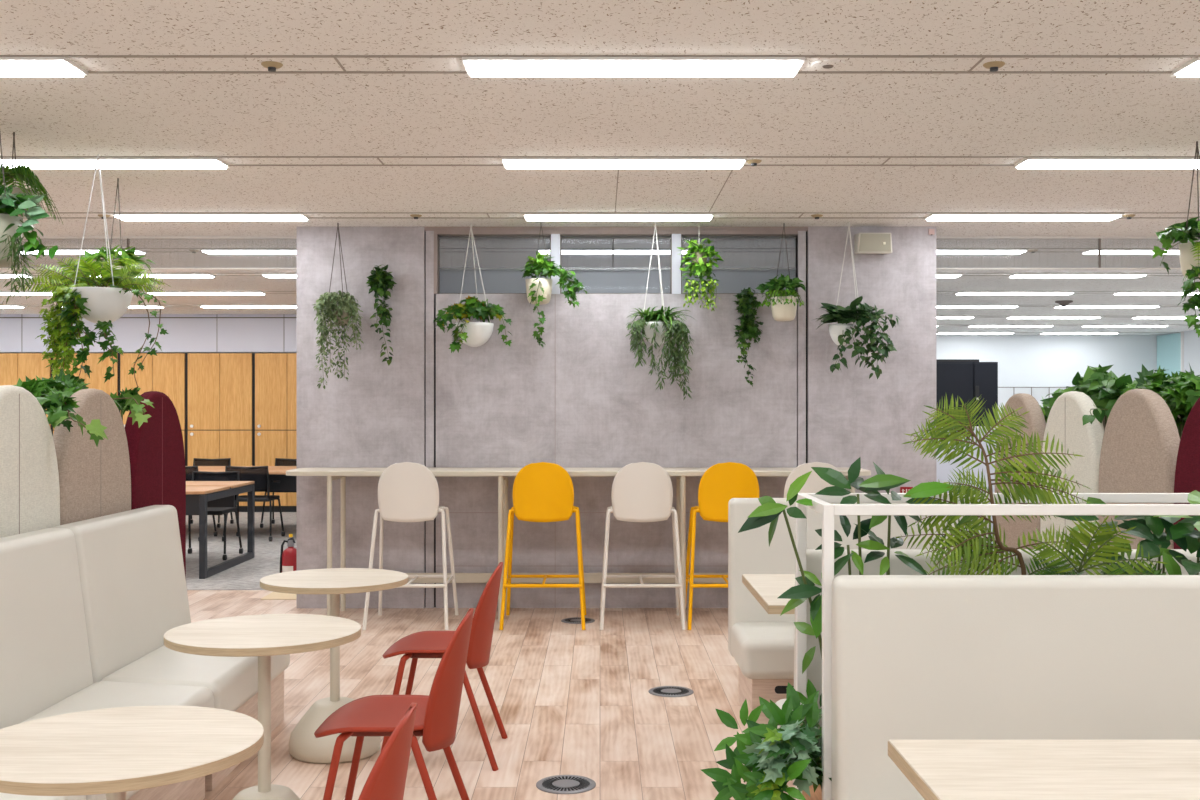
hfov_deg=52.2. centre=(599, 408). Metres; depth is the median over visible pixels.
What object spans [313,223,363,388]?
plant
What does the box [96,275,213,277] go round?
diffuser
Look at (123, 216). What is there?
recessed light
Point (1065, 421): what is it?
acoustic panel
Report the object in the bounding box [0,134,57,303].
plant
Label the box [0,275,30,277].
diffuser
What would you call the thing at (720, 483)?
bar stool
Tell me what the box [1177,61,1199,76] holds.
diffuser
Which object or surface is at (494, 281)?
wall
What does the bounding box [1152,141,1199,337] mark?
plant
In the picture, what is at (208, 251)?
recessed light
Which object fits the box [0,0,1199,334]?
ceiling
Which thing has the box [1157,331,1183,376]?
window
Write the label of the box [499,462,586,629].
bar stool
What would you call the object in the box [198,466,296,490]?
office desk
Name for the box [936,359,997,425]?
tall cabinet
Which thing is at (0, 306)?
diffuser
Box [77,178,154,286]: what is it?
plant
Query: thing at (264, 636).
round table
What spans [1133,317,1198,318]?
diffuser
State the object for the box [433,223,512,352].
plant
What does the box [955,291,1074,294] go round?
recessed light
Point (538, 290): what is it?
plant
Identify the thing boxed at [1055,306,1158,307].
diffuser
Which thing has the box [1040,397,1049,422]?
plant
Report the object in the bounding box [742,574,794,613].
table
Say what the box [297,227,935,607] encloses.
wall
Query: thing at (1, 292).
recessed light
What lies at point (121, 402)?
plant
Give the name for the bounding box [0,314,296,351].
wall
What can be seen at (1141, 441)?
acoustic panel
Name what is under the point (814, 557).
partition
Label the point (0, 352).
wall
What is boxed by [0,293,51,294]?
diffuser
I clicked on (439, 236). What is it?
window
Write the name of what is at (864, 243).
wall speaker
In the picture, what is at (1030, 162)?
recessed light
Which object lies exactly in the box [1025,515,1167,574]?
fern
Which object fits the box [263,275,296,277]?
diffuser
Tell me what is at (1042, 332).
recessed light
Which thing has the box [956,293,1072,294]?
diffuser
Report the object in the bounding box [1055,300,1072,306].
smoke detector
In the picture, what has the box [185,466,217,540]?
office chair
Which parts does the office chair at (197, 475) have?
leg, frame, backrest, seat, leg, leg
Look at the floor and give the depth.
6.20 m
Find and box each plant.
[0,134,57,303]
[13,368,89,414]
[35,385,107,445]
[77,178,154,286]
[110,386,139,420]
[113,392,153,426]
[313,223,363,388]
[366,264,396,365]
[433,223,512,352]
[520,225,587,346]
[625,223,693,400]
[677,238,723,310]
[701,679,821,799]
[733,287,763,386]
[738,457,953,673]
[743,719,831,799]
[755,223,806,320]
[814,222,899,379]
[1040,364,1132,426]
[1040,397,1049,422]
[1056,490,1199,574]
[1082,405,1111,424]
[1123,364,1199,438]
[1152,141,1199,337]
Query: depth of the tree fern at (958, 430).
3.40 m
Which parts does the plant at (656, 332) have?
cord, cord, cord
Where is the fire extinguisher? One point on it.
(288, 557)
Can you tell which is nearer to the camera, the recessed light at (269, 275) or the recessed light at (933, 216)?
the recessed light at (933, 216)
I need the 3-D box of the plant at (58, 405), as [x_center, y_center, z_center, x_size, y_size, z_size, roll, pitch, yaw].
[-2.087,0.111,4.727,0.537,0.412,0.236,0,0,27]
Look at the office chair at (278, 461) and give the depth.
15.11 m
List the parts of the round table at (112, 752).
stem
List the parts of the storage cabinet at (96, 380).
door, door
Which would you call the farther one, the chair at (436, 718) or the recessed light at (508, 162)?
the recessed light at (508, 162)
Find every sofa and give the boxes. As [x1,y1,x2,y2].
[0,528,213,799]
[0,793,85,799]
[52,505,289,790]
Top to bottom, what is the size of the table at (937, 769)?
0.724 m
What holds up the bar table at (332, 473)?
on the floor
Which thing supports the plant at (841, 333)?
hanging from the ceiling
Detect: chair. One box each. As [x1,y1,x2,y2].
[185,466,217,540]
[188,471,242,559]
[191,458,233,527]
[222,466,284,541]
[260,458,296,527]
[314,608,473,799]
[358,703,416,799]
[380,562,506,770]
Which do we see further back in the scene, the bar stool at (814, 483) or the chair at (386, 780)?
the bar stool at (814, 483)
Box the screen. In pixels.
[998,387,1068,420]
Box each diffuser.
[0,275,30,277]
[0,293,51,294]
[0,306,23,307]
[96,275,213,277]
[129,306,163,307]
[148,293,263,294]
[201,306,296,307]
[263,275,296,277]
[936,275,960,277]
[936,306,1017,307]
[936,317,973,318]
[938,333,1012,333]
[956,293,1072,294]
[970,326,1051,326]
[1007,317,1099,318]
[1010,275,1145,277]
[1042,333,1117,333]
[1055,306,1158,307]
[1083,326,1166,326]
[1114,293,1199,294]
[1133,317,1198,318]
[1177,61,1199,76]
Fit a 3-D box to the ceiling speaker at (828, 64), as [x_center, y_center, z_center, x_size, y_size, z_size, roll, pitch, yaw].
[0.859,-1.294,4.617,0.128,0.012,0.128,0,0,0]
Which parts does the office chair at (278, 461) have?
leg, leg, frame, backrest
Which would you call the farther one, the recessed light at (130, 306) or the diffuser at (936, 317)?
the diffuser at (936, 317)
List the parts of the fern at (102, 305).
cord, cord, cord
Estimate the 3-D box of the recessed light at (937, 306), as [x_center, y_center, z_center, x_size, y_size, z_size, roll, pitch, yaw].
[4.606,-1.288,15.417,1.264,0.024,0.214,0,0,0]
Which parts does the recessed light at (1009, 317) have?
frame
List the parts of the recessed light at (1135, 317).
frame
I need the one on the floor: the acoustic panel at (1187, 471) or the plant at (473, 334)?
the acoustic panel at (1187, 471)
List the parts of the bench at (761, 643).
backrest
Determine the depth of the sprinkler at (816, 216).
8.19 m
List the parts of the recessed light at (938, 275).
frame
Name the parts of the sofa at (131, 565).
backrest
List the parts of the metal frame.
post, rail, post, rail, rail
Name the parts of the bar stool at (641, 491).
leg, leg, backrest, leg, leg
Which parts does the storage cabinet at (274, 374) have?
door, door, door, door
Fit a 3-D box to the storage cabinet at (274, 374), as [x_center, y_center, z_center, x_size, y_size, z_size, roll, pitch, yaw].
[-4.311,0.325,17.040,0.923,2.190,0.520,0,0,0]
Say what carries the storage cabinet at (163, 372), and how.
on the floor
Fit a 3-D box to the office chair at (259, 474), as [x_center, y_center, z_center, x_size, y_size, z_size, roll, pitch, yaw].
[-3.770,1.011,13.337,0.528,0.810,0.600,0,0,0]
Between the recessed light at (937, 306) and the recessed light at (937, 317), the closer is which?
the recessed light at (937, 306)
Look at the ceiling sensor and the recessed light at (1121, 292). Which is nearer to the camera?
the ceiling sensor
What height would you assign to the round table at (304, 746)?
0.724 m
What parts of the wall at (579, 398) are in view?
panel, head trim, panel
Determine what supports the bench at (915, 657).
on the floor
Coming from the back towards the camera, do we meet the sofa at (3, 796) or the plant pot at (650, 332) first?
the plant pot at (650, 332)
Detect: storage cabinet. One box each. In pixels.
[0,353,50,427]
[51,353,117,435]
[118,353,184,453]
[185,353,252,511]
[253,353,296,511]
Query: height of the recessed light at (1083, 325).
0.024 m
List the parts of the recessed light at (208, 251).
frame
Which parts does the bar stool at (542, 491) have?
leg, leg, backrest, leg, leg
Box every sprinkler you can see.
[261,61,282,71]
[410,214,421,218]
[746,159,761,165]
[811,214,822,218]
[983,61,1004,71]
[1123,214,1134,218]
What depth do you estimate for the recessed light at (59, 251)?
9.93 m
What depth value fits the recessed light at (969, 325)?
18.95 m
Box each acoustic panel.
[0,385,59,537]
[53,389,130,524]
[125,391,185,578]
[995,393,1045,548]
[1040,391,1103,548]
[1098,389,1179,548]
[1174,397,1199,548]
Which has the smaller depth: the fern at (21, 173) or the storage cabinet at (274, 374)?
the fern at (21, 173)
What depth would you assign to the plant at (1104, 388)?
5.95 m
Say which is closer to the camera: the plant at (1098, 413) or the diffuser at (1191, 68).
the diffuser at (1191, 68)
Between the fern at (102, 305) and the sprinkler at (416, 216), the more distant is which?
the sprinkler at (416, 216)
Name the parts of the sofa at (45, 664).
backrest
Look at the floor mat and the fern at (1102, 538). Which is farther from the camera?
the floor mat
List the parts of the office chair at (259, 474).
leg, backrest, frame, seat, leg, leg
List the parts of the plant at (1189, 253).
pot, cord, cord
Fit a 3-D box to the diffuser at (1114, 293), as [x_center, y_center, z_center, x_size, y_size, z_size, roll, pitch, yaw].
[6.375,-1.285,13.617,1.240,0.018,0.180,0,0,0]
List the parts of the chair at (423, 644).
leg, leg, seat, seat mount, leg, backrest, leg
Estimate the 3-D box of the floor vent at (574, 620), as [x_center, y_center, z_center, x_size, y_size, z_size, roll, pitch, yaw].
[-0.147,1.417,8.205,0.226,0.006,0.226,0,0,0]
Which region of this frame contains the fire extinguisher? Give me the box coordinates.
[280,534,296,572]
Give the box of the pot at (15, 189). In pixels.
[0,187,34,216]
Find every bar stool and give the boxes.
[362,462,458,629]
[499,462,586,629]
[600,462,685,629]
[686,462,758,629]
[784,462,844,497]
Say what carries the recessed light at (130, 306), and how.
in the ceiling
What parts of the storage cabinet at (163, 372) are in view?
door, door, door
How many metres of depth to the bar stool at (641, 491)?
7.96 m
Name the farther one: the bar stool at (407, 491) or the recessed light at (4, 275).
the recessed light at (4, 275)
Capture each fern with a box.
[0,132,62,222]
[8,154,170,389]
[896,393,1093,574]
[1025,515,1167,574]
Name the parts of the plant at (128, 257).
cord, cord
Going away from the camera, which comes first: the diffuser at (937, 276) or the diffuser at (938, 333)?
the diffuser at (937, 276)
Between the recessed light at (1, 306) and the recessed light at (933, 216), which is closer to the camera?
the recessed light at (933, 216)
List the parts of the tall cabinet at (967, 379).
door, handle, door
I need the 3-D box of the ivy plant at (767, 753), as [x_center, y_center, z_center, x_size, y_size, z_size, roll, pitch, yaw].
[0.535,0.936,3.253,0.318,0.242,0.181,0,0,-37]
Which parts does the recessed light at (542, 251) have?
frame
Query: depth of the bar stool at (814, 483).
7.93 m
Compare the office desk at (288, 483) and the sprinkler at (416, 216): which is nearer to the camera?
the sprinkler at (416, 216)
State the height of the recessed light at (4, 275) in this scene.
0.024 m
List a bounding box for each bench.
[728,498,988,723]
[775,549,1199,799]
[832,575,1199,799]
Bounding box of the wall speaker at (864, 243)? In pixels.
[854,233,891,253]
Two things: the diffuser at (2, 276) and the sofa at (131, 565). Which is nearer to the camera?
the sofa at (131, 565)
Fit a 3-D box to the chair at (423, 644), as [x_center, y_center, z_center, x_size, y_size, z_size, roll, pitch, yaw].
[-0.640,1.027,5.050,0.484,0.794,0.495,0,0,0]
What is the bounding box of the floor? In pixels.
[186,512,786,799]
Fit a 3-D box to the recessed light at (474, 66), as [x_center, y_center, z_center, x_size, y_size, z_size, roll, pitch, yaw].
[0.123,-1.288,4.617,1.264,0.024,0.214,0,0,0]
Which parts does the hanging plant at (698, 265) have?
pot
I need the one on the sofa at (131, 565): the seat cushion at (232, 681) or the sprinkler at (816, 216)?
the seat cushion at (232, 681)
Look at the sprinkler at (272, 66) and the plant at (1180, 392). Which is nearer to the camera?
the sprinkler at (272, 66)
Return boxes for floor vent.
[536,775,595,793]
[561,617,594,623]
[648,686,693,696]
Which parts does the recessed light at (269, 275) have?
frame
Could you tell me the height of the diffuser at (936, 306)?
0.018 m
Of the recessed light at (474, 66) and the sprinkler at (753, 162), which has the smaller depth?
the recessed light at (474, 66)
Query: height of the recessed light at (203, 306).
0.024 m
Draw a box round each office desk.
[186,481,254,578]
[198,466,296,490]
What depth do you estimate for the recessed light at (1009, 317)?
17.12 m
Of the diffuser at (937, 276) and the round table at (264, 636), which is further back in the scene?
the diffuser at (937, 276)
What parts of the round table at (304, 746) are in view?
stem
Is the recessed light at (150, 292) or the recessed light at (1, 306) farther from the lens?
the recessed light at (1, 306)
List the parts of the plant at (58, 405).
stem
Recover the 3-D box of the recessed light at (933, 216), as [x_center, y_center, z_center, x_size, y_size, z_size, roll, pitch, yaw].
[2.836,-1.288,8.217,1.264,0.024,0.214,0,0,0]
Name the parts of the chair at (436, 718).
leg, leg, seat, seat mount, leg, backrest, leg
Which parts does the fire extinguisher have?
cylinder tank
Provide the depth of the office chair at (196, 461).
15.13 m
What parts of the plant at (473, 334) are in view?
cord, cord, cord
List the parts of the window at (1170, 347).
frame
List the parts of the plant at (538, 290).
pot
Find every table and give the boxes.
[0,705,263,799]
[164,614,360,799]
[260,568,407,763]
[286,467,870,621]
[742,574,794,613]
[888,740,1199,799]
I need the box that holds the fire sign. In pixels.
[900,487,912,492]
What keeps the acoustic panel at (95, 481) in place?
on the floor
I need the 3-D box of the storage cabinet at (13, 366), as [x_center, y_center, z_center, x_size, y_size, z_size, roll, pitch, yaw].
[-8.003,0.325,17.040,0.923,2.190,0.520,0,0,0]
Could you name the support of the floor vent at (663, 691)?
in the floor
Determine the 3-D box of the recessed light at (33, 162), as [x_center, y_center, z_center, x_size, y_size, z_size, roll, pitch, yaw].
[-2.604,-1.288,6.417,1.264,0.024,0.214,0,0,0]
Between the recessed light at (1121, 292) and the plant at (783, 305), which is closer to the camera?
the plant at (783, 305)
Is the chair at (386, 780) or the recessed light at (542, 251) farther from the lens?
the recessed light at (542, 251)
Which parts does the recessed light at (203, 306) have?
frame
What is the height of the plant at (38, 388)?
0.462 m
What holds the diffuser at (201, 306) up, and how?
attached to the recessed light at (203, 306)
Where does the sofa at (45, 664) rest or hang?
on the floor
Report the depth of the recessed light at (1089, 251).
9.93 m
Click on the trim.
(128, 238)
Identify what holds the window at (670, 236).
in the wall at (579, 398)
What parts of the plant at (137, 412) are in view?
stem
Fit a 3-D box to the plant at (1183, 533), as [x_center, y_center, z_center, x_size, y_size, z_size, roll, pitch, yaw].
[1.580,0.614,3.445,0.537,0.753,0.362,0,0,0]
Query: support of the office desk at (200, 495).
on the floor
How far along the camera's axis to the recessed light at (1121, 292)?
13.53 m
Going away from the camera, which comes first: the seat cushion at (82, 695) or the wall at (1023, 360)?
the seat cushion at (82, 695)
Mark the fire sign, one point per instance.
(902, 489)
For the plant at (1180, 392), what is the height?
0.489 m
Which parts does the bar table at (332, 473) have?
leg, leg, leg, leg, leg, leg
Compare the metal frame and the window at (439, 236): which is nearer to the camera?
the metal frame
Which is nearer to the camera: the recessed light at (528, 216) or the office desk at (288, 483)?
the recessed light at (528, 216)
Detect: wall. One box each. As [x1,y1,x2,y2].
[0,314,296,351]
[0,352,296,352]
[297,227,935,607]
[440,270,795,292]
[936,335,1156,386]
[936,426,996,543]
[1157,329,1199,376]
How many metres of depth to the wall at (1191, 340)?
20.25 m
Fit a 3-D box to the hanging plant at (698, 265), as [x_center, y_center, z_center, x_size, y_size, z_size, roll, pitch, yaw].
[0.692,-0.987,8.514,0.340,0.616,0.300,0,0,0]
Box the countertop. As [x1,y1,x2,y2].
[287,467,869,471]
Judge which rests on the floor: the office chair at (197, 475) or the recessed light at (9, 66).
the office chair at (197, 475)
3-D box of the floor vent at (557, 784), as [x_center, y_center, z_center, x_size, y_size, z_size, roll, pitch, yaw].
[-0.128,1.417,4.626,0.226,0.006,0.226,0,0,0]
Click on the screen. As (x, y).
(1004, 393)
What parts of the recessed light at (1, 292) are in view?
frame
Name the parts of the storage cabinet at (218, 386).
door, door, door, door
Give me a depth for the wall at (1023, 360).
21.50 m
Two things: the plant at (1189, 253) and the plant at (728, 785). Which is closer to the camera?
the plant at (728, 785)
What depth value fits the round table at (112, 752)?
2.52 m
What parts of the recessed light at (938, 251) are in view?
frame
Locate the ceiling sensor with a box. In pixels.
[928,229,934,234]
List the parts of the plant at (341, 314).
cord, cord, pot, cord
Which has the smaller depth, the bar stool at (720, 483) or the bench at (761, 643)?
the bench at (761, 643)
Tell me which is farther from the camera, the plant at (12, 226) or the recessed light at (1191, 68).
the plant at (12, 226)
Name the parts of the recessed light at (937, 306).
frame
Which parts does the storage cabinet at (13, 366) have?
door, door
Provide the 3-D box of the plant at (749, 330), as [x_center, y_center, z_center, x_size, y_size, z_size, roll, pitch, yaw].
[1.043,-0.507,8.637,0.231,0.707,0.194,0,0,0]
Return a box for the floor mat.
[260,592,296,599]
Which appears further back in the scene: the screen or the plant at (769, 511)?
the screen
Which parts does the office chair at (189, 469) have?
backrest, frame, leg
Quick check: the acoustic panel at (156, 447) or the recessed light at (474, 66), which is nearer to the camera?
the recessed light at (474, 66)
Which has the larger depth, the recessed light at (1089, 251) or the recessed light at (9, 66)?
the recessed light at (1089, 251)
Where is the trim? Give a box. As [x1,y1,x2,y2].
[0,236,1196,269]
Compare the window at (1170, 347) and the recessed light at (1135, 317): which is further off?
the window at (1170, 347)
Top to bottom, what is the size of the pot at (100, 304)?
0.175 m
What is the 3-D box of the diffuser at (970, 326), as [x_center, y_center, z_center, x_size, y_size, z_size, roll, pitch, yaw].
[6.375,-1.285,19.017,1.240,0.018,0.180,0,0,0]
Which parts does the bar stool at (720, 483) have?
leg, leg, backrest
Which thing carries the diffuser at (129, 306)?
attached to the recessed light at (130, 306)
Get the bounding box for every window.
[438,235,550,293]
[560,235,671,293]
[681,235,796,293]
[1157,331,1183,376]
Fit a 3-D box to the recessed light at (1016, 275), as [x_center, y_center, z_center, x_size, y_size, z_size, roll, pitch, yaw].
[4.606,-1.288,11.817,1.264,0.024,0.214,0,0,0]
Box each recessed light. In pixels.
[0,57,88,76]
[0,157,229,168]
[0,273,33,277]
[0,291,54,294]
[0,305,24,307]
[21,249,146,253]
[93,273,215,277]
[111,213,309,220]
[129,305,164,307]
[148,291,265,294]
[199,305,296,307]
[200,249,296,253]
[261,273,296,277]
[462,57,804,76]
[501,157,746,168]
[523,213,713,220]
[537,249,688,253]
[924,213,1123,220]
[936,249,1028,253]
[936,273,962,277]
[936,305,1018,307]
[936,316,974,318]
[936,332,1013,333]
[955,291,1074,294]
[968,325,1053,326]
[1006,316,1101,318]
[1008,273,1147,277]
[1014,157,1199,168]
[1040,332,1118,333]
[1053,305,1160,307]
[1081,249,1178,253]
[1081,325,1168,326]
[1113,291,1199,294]
[1131,316,1199,318]
[1171,57,1199,76]
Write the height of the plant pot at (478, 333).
0.165 m
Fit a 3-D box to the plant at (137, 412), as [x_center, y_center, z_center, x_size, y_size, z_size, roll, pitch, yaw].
[-2.122,0.109,5.413,0.449,0.368,0.217,0,0,21]
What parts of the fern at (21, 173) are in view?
cord, cord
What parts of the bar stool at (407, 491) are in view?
leg, leg, backrest, leg, leg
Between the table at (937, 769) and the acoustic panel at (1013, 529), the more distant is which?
the acoustic panel at (1013, 529)
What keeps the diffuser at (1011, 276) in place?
attached to the recessed light at (1016, 275)
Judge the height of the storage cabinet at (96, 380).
2.190 m
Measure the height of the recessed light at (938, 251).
0.024 m
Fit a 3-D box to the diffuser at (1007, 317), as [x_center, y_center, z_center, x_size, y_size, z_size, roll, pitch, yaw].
[6.375,-1.285,17.217,1.240,0.018,0.180,0,0,0]
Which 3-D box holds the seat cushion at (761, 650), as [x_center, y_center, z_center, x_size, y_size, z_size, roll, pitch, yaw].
[1.245,1.097,5.591,1.250,0.174,0.517,0,0,0]
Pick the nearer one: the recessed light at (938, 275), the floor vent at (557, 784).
the floor vent at (557, 784)
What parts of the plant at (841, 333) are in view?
cord, cord, cord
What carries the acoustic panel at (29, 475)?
on the floor
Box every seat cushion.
[21,681,213,799]
[101,645,289,710]
[731,622,794,678]
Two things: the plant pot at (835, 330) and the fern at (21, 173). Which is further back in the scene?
the plant pot at (835, 330)
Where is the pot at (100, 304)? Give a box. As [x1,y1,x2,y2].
[69,287,132,322]
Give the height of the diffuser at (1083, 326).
0.018 m
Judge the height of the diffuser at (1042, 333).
0.018 m
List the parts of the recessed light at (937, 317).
frame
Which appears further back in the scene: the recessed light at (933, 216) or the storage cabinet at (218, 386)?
the storage cabinet at (218, 386)
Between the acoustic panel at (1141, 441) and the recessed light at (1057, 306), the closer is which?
the acoustic panel at (1141, 441)
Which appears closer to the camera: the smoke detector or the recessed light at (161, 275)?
the recessed light at (161, 275)
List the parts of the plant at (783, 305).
cord, pot, cord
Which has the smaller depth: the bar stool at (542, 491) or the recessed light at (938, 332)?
the bar stool at (542, 491)
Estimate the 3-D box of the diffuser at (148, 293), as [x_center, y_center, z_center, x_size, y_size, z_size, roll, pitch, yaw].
[-4.375,-1.285,13.617,1.240,0.018,0.180,0,0,0]
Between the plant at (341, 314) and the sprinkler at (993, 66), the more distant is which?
the plant at (341, 314)
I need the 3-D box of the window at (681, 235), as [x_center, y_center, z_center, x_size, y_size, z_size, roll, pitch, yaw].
[1.002,-1.034,8.793,0.847,0.428,0.045,0,0,0]
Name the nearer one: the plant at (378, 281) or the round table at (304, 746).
the round table at (304, 746)
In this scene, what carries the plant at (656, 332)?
hanging from the ceiling
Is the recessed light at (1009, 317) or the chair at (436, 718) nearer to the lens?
the chair at (436, 718)
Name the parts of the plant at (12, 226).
cord, pot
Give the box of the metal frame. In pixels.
[796,493,1199,799]
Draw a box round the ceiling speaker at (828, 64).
[811,59,844,69]
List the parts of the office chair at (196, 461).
backrest, frame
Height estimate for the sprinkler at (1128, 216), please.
0.026 m

